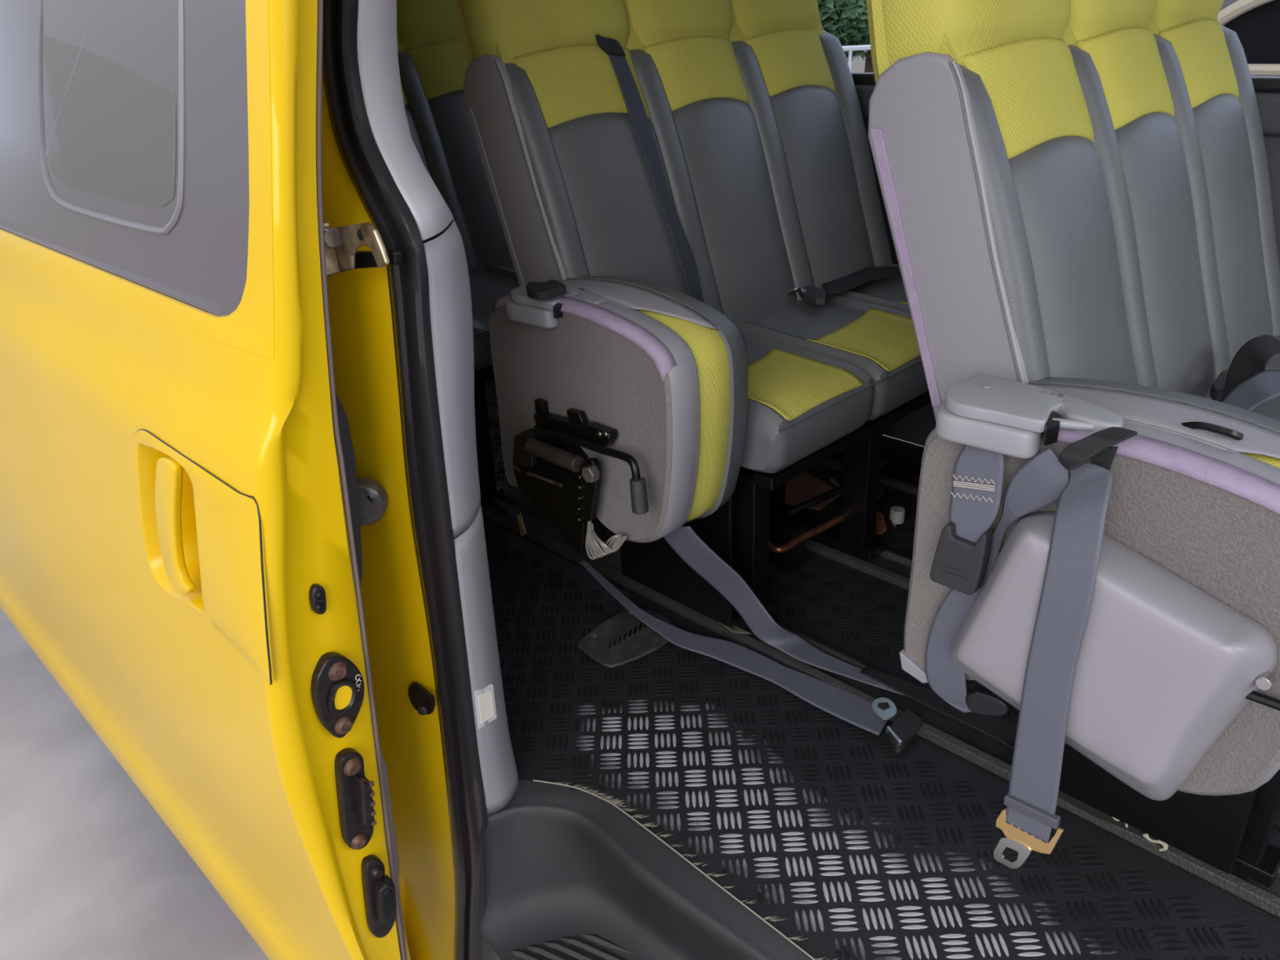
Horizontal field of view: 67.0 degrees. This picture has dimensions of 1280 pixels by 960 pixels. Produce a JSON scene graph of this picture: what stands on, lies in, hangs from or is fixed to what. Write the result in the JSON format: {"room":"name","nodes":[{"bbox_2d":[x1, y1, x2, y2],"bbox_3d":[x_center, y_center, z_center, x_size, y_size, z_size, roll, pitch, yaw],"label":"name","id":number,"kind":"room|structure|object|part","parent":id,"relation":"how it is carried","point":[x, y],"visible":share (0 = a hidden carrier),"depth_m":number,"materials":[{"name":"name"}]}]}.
{"room":"minibus doorway","nodes":[
{"label":"minibus doorway","id":0,"kind":"room"},
{"bbox_2d":[321,0,839,959],"bbox_3d":[-0.961,0.040,2.011,3.458,2.572,0.284,22,35,40],"label":"door frame","id":1,"kind":"structure","parent":0,"point":[552,872],"depth_m":1.27,"materials":[{"name":"yellow metal"}]},
{"bbox_2d":[0,0,407,959],"bbox_3d":[-1.138,-0.261,1.826,2.428,1.850,0.303,22,35,40],"label":"sliding door","id":2,"kind":"structure","parent":1,"relation":"attached to","point":[180,546],"depth_m":1.13,"materials":[{"name":"yellow paint"}]},
{"bbox_3d":[-0.626,-0.487,1.129,0.441,0.295,0.070,22,35,40],"label":"sliding pane","id":3,"kind":"part","parent":2,"relation":"part of","materials":[{"name":"grey"}]},
{"bbox_3d":[-0.629,-0.482,1.133,0.495,0.340,0.087,22,35,40],"label":"pane frame","id":4,"kind":"part","parent":2,"relation":"part of","materials":[{"name":"grey plastic"}]},
{"bbox_3d":[-0.536,0.052,1.112,0.088,0.176,0.028,22,35,40],"label":"pull handle","id":5,"kind":"part","parent":2,"relation":"part of","materials":[{"name":"yellow paint"}]},
{"bbox_3d":[-1.204,0.072,1.919,2.400,1.176,0.100,22,35,40],"label":"panel","id":6,"kind":"part","parent":2,"relation":"part of","materials":[{"name":"yellow paint"}]},
{"bbox_3d":[-0.497,0.071,1.086,0.347,0.218,0.039,22,35,40],"label":"handle panel","id":7,"kind":"part","parent":2,"relation":"part of","materials":[{"name":"yellow paint"}]},
{"bbox_3d":[-0.373,-0.476,0.872,0.175,0.694,0.168,22,35,40],"label":"window post","id":8,"kind":"part","parent":2,"relation":"part of","materials":[{"name":"metal"}]},
{"bbox_3d":[-0.340,0.240,1.088,0.016,0.108,0.059,22,35,40],"label":"guide plate","id":9,"kind":"part","parent":2,"relation":"part of","materials":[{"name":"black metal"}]},
{"bbox_3d":[-0.424,-0.013,1.168,0.250,0.254,0.053,22,35,40],"label":"trim","id":10,"kind":"part","parent":2,"relation":"part of","materials":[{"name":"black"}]},
{"bbox_3d":[-0.340,0.379,1.147,0.016,0.142,0.044,22,35,40],"label":"latch plate","id":11,"kind":"part","parent":2,"relation":"part of","materials":[{"name":"black metal"}]},
{"bbox_3d":[-0.331,0.525,1.223,0.014,0.132,0.042,22,35,40],"label":"contact plate","id":12,"kind":"part","parent":2,"relation":"part of","materials":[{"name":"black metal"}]},
{"bbox_2d":[373,877,395,924],"bbox_3d":[-0.322,0.528,1.216,0.020,0.062,0.028,22,35,40],"label":"socket","id":13,"kind":"object","parent":2,"relation":"attached to","point":[384,889],"depth_m":1.21,"materials":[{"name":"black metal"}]},
{"bbox_3d":[-0.427,0.533,1.387,0.250,0.508,0.068,22,35,40],"label":"trim","id":14,"kind":"part","parent":2,"relation":"part of","materials":[{"name":"grey"}]},
{"bbox_3d":[-0.486,0.240,1.562,0.658,2.564,0.210,15,31,32],"label":"pillar panel","id":15,"kind":"part","parent":1,"relation":"part of","materials":[{"name":"yellow paint"}]},
{"bbox_3d":[-0.298,-0.605,1.052,0.108,0.617,0.365,-14,28,-22],"label":"pillar trim","id":16,"kind":"part","parent":1,"relation":"part of","materials":[{"name":"grey plastic"}]},
{"bbox_3d":[-0.261,-0.153,1.238,0.076,0.377,0.309,-14,28,-22],"label":"pillar trim","id":17,"kind":"part","parent":1,"relation":"part of","materials":[{"name":"grey plastic"}]},
{"bbox_3d":[-0.216,0.310,1.342,0.013,0.068,0.034,20,34,39],"label":"trim frame","id":18,"kind":"part","parent":1,"relation":"part of","materials":[{"name":"grey plastic"}]},
{"bbox_3d":[-0.215,0.311,1.341,0.013,0.050,0.025,22,35,40],"label":"trim","id":19,"kind":"part","parent":1,"relation":"part of","materials":[{"name":"beige plastic"}]},
{"bbox_3d":[-0.283,0.229,1.420,0.271,0.480,0.099,22,35,40],"label":"pillar trim","id":20,"kind":"part","parent":1,"relation":"part of","materials":[{"name":"grey plastic"}]},
{"bbox_2d":[482,377,1279,959],"bbox_3d":[0.046,0.120,2.188,4.500,0.031,1.520,22,35,40],"label":"floor","id":21,"kind":"structure","parent":0,"point":[864,850],"depth_m":1.43,"materials":[{"name":"black rubber"}]},
{"bbox_2d":[577,608,675,667],"bbox_3d":[-0.022,0.290,1.798,0.136,0.010,0.182,22,35,40],"label":"floor vent","id":22,"kind":"object","parent":21,"relation":"in","point":[623,638],"visible":0.72,"depth_m":1.78,"materials":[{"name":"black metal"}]},
{"bbox_2d":[486,399,912,590],"bbox_3d":[0.379,0.122,2.090,3.900,0.023,0.084,22,35,40],"label":"rail","id":23,"kind":"object","parent":21,"relation":"on","point":[891,566],"visible":0.03,"depth_m":1.99,"materials":[{"name":"black metal"}]},
{"bbox_2d":[578,558,922,753],"bbox_3d":[0.141,0.289,1.726,0.755,0.041,0.087,19,34,38],"label":"belt","id":24,"kind":"object","parent":21,"relation":"on","point":[844,705],"visible":1,"depth_m":1.65,"materials":[{"name":"grey woven fabric webbing"},{"name":"dark plastic"},{"name":"steel"}]},
{"bbox_2d":[785,471,840,511],"bbox_3d":[0.368,0.017,2.319,0.144,0.008,0.252,-15,29,-24],"label":"plate","id":25,"kind":"object","parent":21,"relation":"on","point":[805,486],"visible":0.35,"depth_m":2.29,"materials":[{"name":"brown metal"}]},
{"bbox_2d":[819,454,918,495],"bbox_3d":[0.639,-0.002,2.322,3.900,0.023,0.084,22,35,40],"label":"rail","id":26,"kind":"object","parent":21,"relation":"on","point":[833,463],"visible":0.06,"depth_m":2.31,"materials":[{"name":"black metal"}]},
{"bbox_2d":[480,493,1279,917],"bbox_3d":[0.122,0.179,1.834,3.900,0.165,0.084,22,35,40],"label":"rail","id":27,"kind":"object","parent":21,"relation":"on","point":[958,738],"depth_m":1.57,"materials":[{"name":"black metal"}]},
{"bbox_2d":[396,0,519,503],"bbox_3d":[-0.374,-0.700,2.385,0.696,1.252,1.134,22,35,40],"label":"seat","id":28,"kind":"object","parent":27,"relation":"on","point":[433,62],"visible":0.12,"depth_m":2.35,"materials":[{"name":"grey leather"}]},
{"bbox_3d":[-0.667,-0.918,2.225,0.078,0.138,0.270,22,35,40],"label":"fabric panel","id":29,"kind":"part","parent":28,"relation":"part of","materials":[{"name":"yellow fabric"}]},
{"bbox_3d":[-0.585,-0.651,2.276,0.177,0.453,0.270,22,35,40],"label":"backrest","id":30,"kind":"part","parent":28,"relation":"part of","materials":[{"name":"grey leather"}]},
{"bbox_3d":[-0.456,-1.019,2.413,0.078,0.138,0.250,22,35,40],"label":"fabric panel","id":31,"kind":"part","parent":28,"relation":"part of","materials":[{"name":"yellow fabric"}]},
{"bbox_3d":[-0.373,-0.752,2.464,0.177,0.453,0.250,22,35,40],"label":"backrest","id":32,"kind":"part","parent":28,"relation":"part of","materials":[{"name":"grey leather"}]},
{"bbox_3d":[-0.069,-0.369,2.391,0.040,0.022,0.860,22,35,40],"label":"frame","id":33,"kind":"part","parent":28,"relation":"part of","materials":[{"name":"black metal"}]},
{"bbox_3d":[-0.382,-0.105,2.241,0.060,0.305,0.045,22,35,40],"label":"leg","id":34,"kind":"part","parent":28,"relation":"part of","materials":[{"name":"black metal"}]},
{"bbox_2d":[468,268,519,369],"bbox_3d":[-0.393,-0.386,2.267,0.392,0.137,0.290,22,35,40],"label":"seat cushion","id":35,"kind":"object","parent":28,"relation":"on","point":[487,286],"depth_m":2.20,"materials":[{"name":"grey leather"}]},
{"bbox_2d":[484,262,518,281],"bbox_3d":[-0.177,-0.489,2.458,0.392,0.137,0.323,22,35,40],"label":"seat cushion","id":36,"kind":"object","parent":28,"relation":"on","point":[507,270],"depth_m":2.42,"materials":[{"name":"grey leather"}]},
{"bbox_2d":[454,0,935,635],"bbox_3d":[0.200,-0.472,1.861,0.696,1.252,1.134,22,35,40],"label":"seat","id":37,"kind":"object","parent":27,"relation":"on","point":[753,108],"visible":0.65,"depth_m":1.79,"materials":[{"name":"grey leather"}]},
{"bbox_3d":[-0.194,-0.427,1.683,0.273,0.576,0.018,22,35,40],"label":"panel","id":38,"kind":"part","parent":37,"relation":"part of","materials":[{"name":"grey plastic"}]},
{"bbox_2d":[525,279,566,299],"bbox_3d":[-0.145,-0.291,1.474,0.059,0.012,0.070,-13,28,-21],"label":"cap","id":39,"kind":"object","parent":37,"relation":"attached to","point":[551,288],"visible":1,"depth_m":1.46,"materials":[{"name":"black plastic"}]},
{"bbox_3d":[-0.093,-0.691,1.701,0.078,0.138,0.270,22,35,40],"label":"fabric panel","id":40,"kind":"part","parent":37,"relation":"part of","materials":[{"name":"yellow fabric"}]},
{"bbox_3d":[-0.085,-0.276,1.498,0.044,0.024,0.110,-14,28,-23],"label":"arm","id":41,"kind":"part","parent":37,"relation":"part of","materials":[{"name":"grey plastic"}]},
{"bbox_3d":[-0.011,-0.423,1.752,0.177,0.453,0.270,22,35,40],"label":"backrest","id":42,"kind":"part","parent":37,"relation":"part of","materials":[{"name":"grey leather"}]},
{"bbox_2d":[488,275,748,559],"bbox_3d":[-0.054,-0.087,1.591,0.435,0.454,0.248,22,35,40],"label":"seat","id":43,"kind":"object","parent":37,"relation":"attached to","point":[627,416],"visible":0.92,"depth_m":1.48,"materials":[{"name":"grey fabric"}]},
{"bbox_3d":[-0.173,-0.007,1.623,0.127,0.010,0.006,22,35,40],"label":"thin rod","id":44,"kind":"part","parent":43,"relation":"part of","materials":[{"name":"metal"}]},
{"bbox_3d":[-0.151,-0.010,1.582,0.148,0.027,0.008,22,35,40],"label":"rod","id":45,"kind":"part","parent":43,"relation":"part of","materials":[{"name":"black metal"}]},
{"bbox_3d":[-0.103,-0.080,1.521,0.182,0.042,0.020,22,35,40],"label":"mechanism plate","id":46,"kind":"part","parent":43,"relation":"part of","materials":[{"name":"black metal"}]},
{"bbox_3d":[-0.084,-0.049,1.481,0.016,0.037,0.245,-24,33,-37],"label":"lever","id":47,"kind":"part","parent":43,"relation":"part of","materials":[{"name":"black metal"}]},
{"bbox_3d":[-0.077,0.018,1.523,0.043,0.120,0.014,22,35,40],"label":"support arm","id":48,"kind":"part","parent":43,"relation":"part of","materials":[{"name":"black metal"}]},
{"bbox_2d":[595,34,703,302],"bbox_3d":[0.028,-0.551,1.768,0.193,0.488,0.056,12,29,27],"label":"belt","id":49,"kind":"object","parent":37,"relation":"attached to","point":[632,97],"visible":0.97,"depth_m":1.75,"materials":[{"name":"grey fabric"}]},
{"bbox_3d":[0.059,0.076,1.751,0.280,0.330,0.010,22,35,40],"label":"plate","id":50,"kind":"part","parent":37,"relation":"part of","materials":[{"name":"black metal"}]},
{"bbox_3d":[0.118,-0.791,1.888,0.078,0.138,0.250,22,35,40],"label":"fabric panel","id":51,"kind":"part","parent":37,"relation":"part of","materials":[{"name":"yellow fabric"}]},
{"bbox_3d":[0.201,-0.524,1.940,0.177,0.453,0.250,22,35,40],"label":"backrest","id":52,"kind":"part","parent":37,"relation":"part of","materials":[{"name":"grey leather"}]},
{"bbox_3d":[0.192,0.123,1.717,0.060,0.305,0.045,22,35,40],"label":"leg","id":53,"kind":"part","parent":37,"relation":"part of","materials":[{"name":"black metal"}]},
{"bbox_3d":[0.280,-0.061,2.087,0.060,0.305,0.045,22,35,40],"label":"leg","id":54,"kind":"part","parent":37,"relation":"part of","materials":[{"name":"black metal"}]},
{"bbox_3d":[0.329,-0.892,2.075,0.078,0.138,0.252,22,35,40],"label":"fabric panel","id":55,"kind":"part","parent":37,"relation":"part of","materials":[{"name":"yellow fabric"}]},
{"bbox_2d":[740,331,874,473],"bbox_3d":[0.181,-0.159,1.742,0.392,0.137,0.290,22,35,40],"label":"seat cushion","id":56,"kind":"object","parent":37,"relation":"on","point":[806,403],"depth_m":1.63,"materials":[{"name":"grey leather"}]},
{"bbox_3d":[0.411,-0.625,2.127,0.177,0.453,0.252,22,35,40],"label":"backrest","id":57,"kind":"part","parent":37,"relation":"part of","materials":[{"name":"grey leather"}]},
{"bbox_2d":[768,457,888,571],"bbox_3d":[0.296,0.034,2.080,0.346,0.138,0.383,22,35,40],"label":"frame","id":58,"kind":"object","parent":37,"relation":"attached to","point":[788,537],"visible":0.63,"depth_m":1.93,"materials":[{"name":"orange metal"}]},
{"bbox_2d":[735,293,928,420],"bbox_3d":[0.397,-0.262,1.934,0.392,0.137,0.323,22,35,40],"label":"seat cushion","id":59,"kind":"object","parent":37,"relation":"on","point":[877,337],"depth_m":1.85,"materials":[{"name":"fabric"}]},
{"bbox_3d":[0.505,-0.141,1.867,0.040,0.022,0.860,22,35,40],"label":"frame","id":60,"kind":"part","parent":37,"relation":"part of","materials":[{"name":"black metal"}]},
{"bbox_2d":[787,266,901,305],"bbox_3d":[0.453,-0.428,2.082,0.110,0.018,0.344,22,35,40],"label":"belt","id":61,"kind":"object","parent":37,"relation":"on","point":[810,294],"visible":1,"depth_m":2.07,"materials":[{"name":"grey fabric"}]},
{"bbox_3d":[0.443,0.003,1.939,0.060,0.305,0.045,22,35,40],"label":"leg","id":62,"kind":"part","parent":37,"relation":"part of","materials":[{"name":"black metal"}]},
{"bbox_2d":[834,263,910,312],"bbox_3d":[0.613,-0.365,2.126,0.392,0.137,0.292,22,35,40],"label":"seat cushion","id":63,"kind":"object","parent":37,"relation":"on","point":[889,292],"depth_m":2.09,"materials":[{"name":"grey leather"}]},
{"bbox_2d":[718,622,751,634],"bbox_3d":[0.162,0.231,1.796,0.054,0.094,0.148,-19,30,-30],"label":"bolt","id":64,"kind":"object","parent":27,"relation":"on","point":[735,629],"visible":0.2,"depth_m":1.76,"materials":[{"name":"grey metal"}]},
{"bbox_2d":[662,526,906,696],"bbox_3d":[0.307,0.194,1.588,0.554,0.290,0.144,6,27,17],"label":"belt","id":65,"kind":"object","parent":27,"relation":"on","point":[684,541],"visible":0.93,"depth_m":1.65,"materials":[{"name":"grey fabric"}]},
{"bbox_2d":[859,666,1017,750],"bbox_3d":[0.497,0.364,1.542,0.318,0.008,0.059,22,35,40],"label":"strap","id":66,"kind":"object","parent":27,"relation":"on","point":[1000,729],"visible":0.68,"depth_m":1.53,"materials":[{"name":"black fabric"}]},
{"bbox_2d":[866,0,1279,887],"bbox_3d":[0.767,-0.241,1.331,0.696,1.252,1.154,22,35,40],"label":"seat","id":67,"kind":"object","parent":27,"relation":"on","point":[1070,188],"visible":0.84,"depth_m":1.19,"materials":[{"name":"grey leather"}]},
{"bbox_3d":[0.380,-0.200,1.159,0.273,0.576,0.018,22,35,40],"label":"panel","id":68,"kind":"part","parent":67,"relation":"part of","materials":[{"name":"grey plastic"}]},
{"bbox_3d":[0.412,-0.049,1.156,0.060,0.145,0.060,22,35,40],"label":"hinge post","id":69,"kind":"part","parent":67,"relation":"part of","materials":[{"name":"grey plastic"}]},
{"bbox_3d":[0.481,-0.463,1.177,0.078,0.138,0.270,22,35,40],"label":"fabric panel","id":70,"kind":"part","parent":67,"relation":"part of","materials":[{"name":"yellow fabric"}]},
{"bbox_3d":[0.563,-0.195,1.228,0.177,0.453,0.270,22,35,40],"label":"backrest","id":71,"kind":"part","parent":67,"relation":"part of","materials":[{"name":"grey leather"}]},
{"bbox_3d":[0.443,-0.065,0.985,0.044,0.024,0.110,-14,28,-23],"label":"arm","id":72,"kind":"part","parent":67,"relation":"part of","materials":[{"name":"grey plastic"}]},
{"bbox_2d":[899,377,1279,800],"bbox_3d":[0.512,0.116,1.047,0.435,0.393,0.268,22,35,40],"label":"seat","id":73,"kind":"object","parent":67,"relation":"attached to","point":[1176,684],"visible":0.85,"depth_m":0.93,"materials":[{"name":"grey plastic"}]},
{"bbox_3d":[0.345,0.234,1.209,0.044,0.030,0.012,22,35,40],"label":"corner trim","id":74,"kind":"part","parent":73,"relation":"part of","materials":[{"name":"grey plastic"}]},
{"bbox_2d":[929,444,1004,595],"bbox_3d":[0.355,0.032,1.041,0.064,0.192,0.029,22,35,40],"label":"belt","id":75,"kind":"object","parent":73,"relation":"attached to","point":[962,552],"visible":0.84,"depth_m":1.04,"materials":[{"name":"grey fabric"}]},
{"bbox_2d":[924,448,1068,717],"bbox_3d":[0.391,0.121,1.075,0.135,0.374,0.027,22,35,40],"label":"belt","id":76,"kind":"object","parent":73,"relation":"hanging from","point":[1040,482],"visible":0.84,"depth_m":1.11,"materials":[{"name":"grey fabric"}]},
{"bbox_2d":[993,462,1112,868],"bbox_3d":[0.436,0.216,1.005,0.075,0.487,0.066,22,35,40],"label":"belt","id":77,"kind":"object","parent":73,"relation":"hanging from","point":[1027,821],"visible":1,"depth_m":0.97,"materials":[{"name":"grey fabric"}]},
{"bbox_2d":[1180,421,1244,439],"bbox_3d":[0.554,-0.049,0.940,0.057,0.016,0.018,22,35,40],"label":"handle","id":78,"kind":"object","parent":73,"relation":"on","point":[1219,429],"visible":1,"depth_m":0.93,"materials":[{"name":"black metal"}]},
{"bbox_3d":[0.586,0.206,0.890,0.049,0.012,0.010,22,35,40],"label":"release rod","id":79,"kind":"part","parent":73,"relation":"part of","materials":[{"name":"black metal"}]},
{"bbox_2d":[1057,426,1137,470],"bbox_3d":[0.442,-0.028,0.928,0.068,0.038,0.034,-8,26,-11],"label":"loop","id":80,"kind":"object","parent":67,"relation":"attached to","point":[1096,446],"visible":0.99,"depth_m":0.92,"materials":[{"name":"black plastic"}]},
{"bbox_3d":[0.692,-0.564,1.364,0.078,0.138,0.250,22,35,40],"label":"fabric panel","id":81,"kind":"part","parent":67,"relation":"part of","materials":[{"name":"yellow fabric"}]},
{"bbox_3d":[0.632,0.304,1.226,0.280,0.330,0.010,22,35,40],"label":"plate","id":82,"kind":"part","parent":67,"relation":"part of","materials":[{"name":"black metal"}]},
{"bbox_3d":[0.775,-0.296,1.415,0.177,0.453,0.250,22,35,40],"label":"backrest","id":83,"kind":"part","parent":67,"relation":"part of","materials":[{"name":"grey leather"}]},
{"bbox_3d":[0.903,-0.664,1.551,0.078,0.138,0.252,22,35,40],"label":"fabric panel","id":84,"kind":"part","parent":67,"relation":"part of","materials":[{"name":"yellow fabric"}]},
{"bbox_3d":[0.985,-0.397,1.602,0.177,0.453,0.252,22,35,40],"label":"backrest","id":85,"kind":"part","parent":67,"relation":"part of","materials":[{"name":"grey leather"}]},
{"bbox_2d":[1209,334,1279,410],"bbox_3d":[0.858,-0.128,1.333,0.114,0.087,0.322,11,29,26],"label":"belt","id":86,"kind":"object","parent":67,"relation":"on","point":[1246,384],"visible":0.66,"depth_m":1.34,"materials":[{"name":"black fabric"}]},
{"bbox_2d":[1211,395,1279,420],"bbox_3d":[0.971,-0.034,1.410,0.392,0.137,0.323,22,35,40],"label":"seat cushion","id":87,"kind":"object","parent":67,"relation":"on","point":[1270,408],"depth_m":1.43,"materials":[{"name":"grey leather"}]},
{"bbox_3d":[0.766,0.351,1.192,0.060,0.305,0.045,22,35,40],"label":"leg","id":88,"kind":"part","parent":67,"relation":"part of","materials":[{"name":"black metal"}]},
{"bbox_2d":[1265,335,1279,370],"bbox_3d":[1.187,-0.137,1.602,0.392,0.137,0.292,22,35,40],"label":"seat cushion","id":89,"kind":"object","parent":67,"relation":"on","point":[1273,363],"depth_m":1.60,"materials":[{"name":"grey leather"}]},
{"bbox_3d":[0.666,0.394,1.327,0.172,0.154,0.068,22,35,40],"label":"seat bracket","id":90,"kind":"part","parent":27,"relation":"part of","materials":[{"name":"black metal"}]},
{"bbox_2d":[1111,816,1168,851],"bbox_3d":[0.678,0.438,1.276,0.096,0.113,0.004,22,35,40],"label":"residue","id":91,"kind":"object","parent":27,"relation":"attached to","point":[1146,836],"visible":0.44,"depth_m":1.29,"materials":[{"name":"beige"}]},
{"bbox_2d":[875,511,886,534],"bbox_3d":[0.516,0.092,2.148,0.077,0.008,0.091,11,29,26],"label":"plate","id":92,"kind":"object","parent":21,"relation":"on","point":[881,527],"visible":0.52,"depth_m":2.13,"materials":[{"name":"brown metal"}]},
{"bbox_2d":[884,506,905,529],"bbox_3d":[0.561,0.077,2.118,0.034,0.034,0.067,-4,26,-4],"label":"bolt","id":93,"kind":"object","parent":21,"relation":"on","point":[896,515],"visible":1,"depth_m":2.10,"materials":[{"name":"grey metal"}]},
{"bbox_2d":[851,72,1279,446],"bbox_3d":[0.596,-0.796,2.316,4.600,1.460,0.090,22,35,40],"label":"wall","id":94,"kind":"structure","parent":0,"point":[915,428],"depth_m":1.81,"materials":[{"name":"grey plastic"}]},
{"bbox_2d":[817,0,1279,76],"bbox_3d":[0.648,-1.139,2.084,3.380,0.485,0.004,22,35,40],"label":"window","id":95,"kind":"structure","parent":94,"relation":"in","point":[1255,23],"depth_m":1.76,"materials":[{"name":"clear glass"}]},
{"bbox_3d":[0.588,-0.888,2.267,4.600,0.070,0.080,22,35,40],"label":"window rail","id":96,"kind":"part","parent":94,"relation":"part of","materials":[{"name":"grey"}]},
{"label":"outside","id":97,"kind":"structure","parent":0,"visible":0},
{"bbox_2d":[0,434,924,959],"bbox_3d":[-5.598,-0.726,5.917,44.000,0.050,28.000,22,35,40],"label":"ground","id":98,"kind":"structure","parent":97,"point":[90,869],"depth_m":2.19,"materials":[{"name":"concrete"}]}
]}

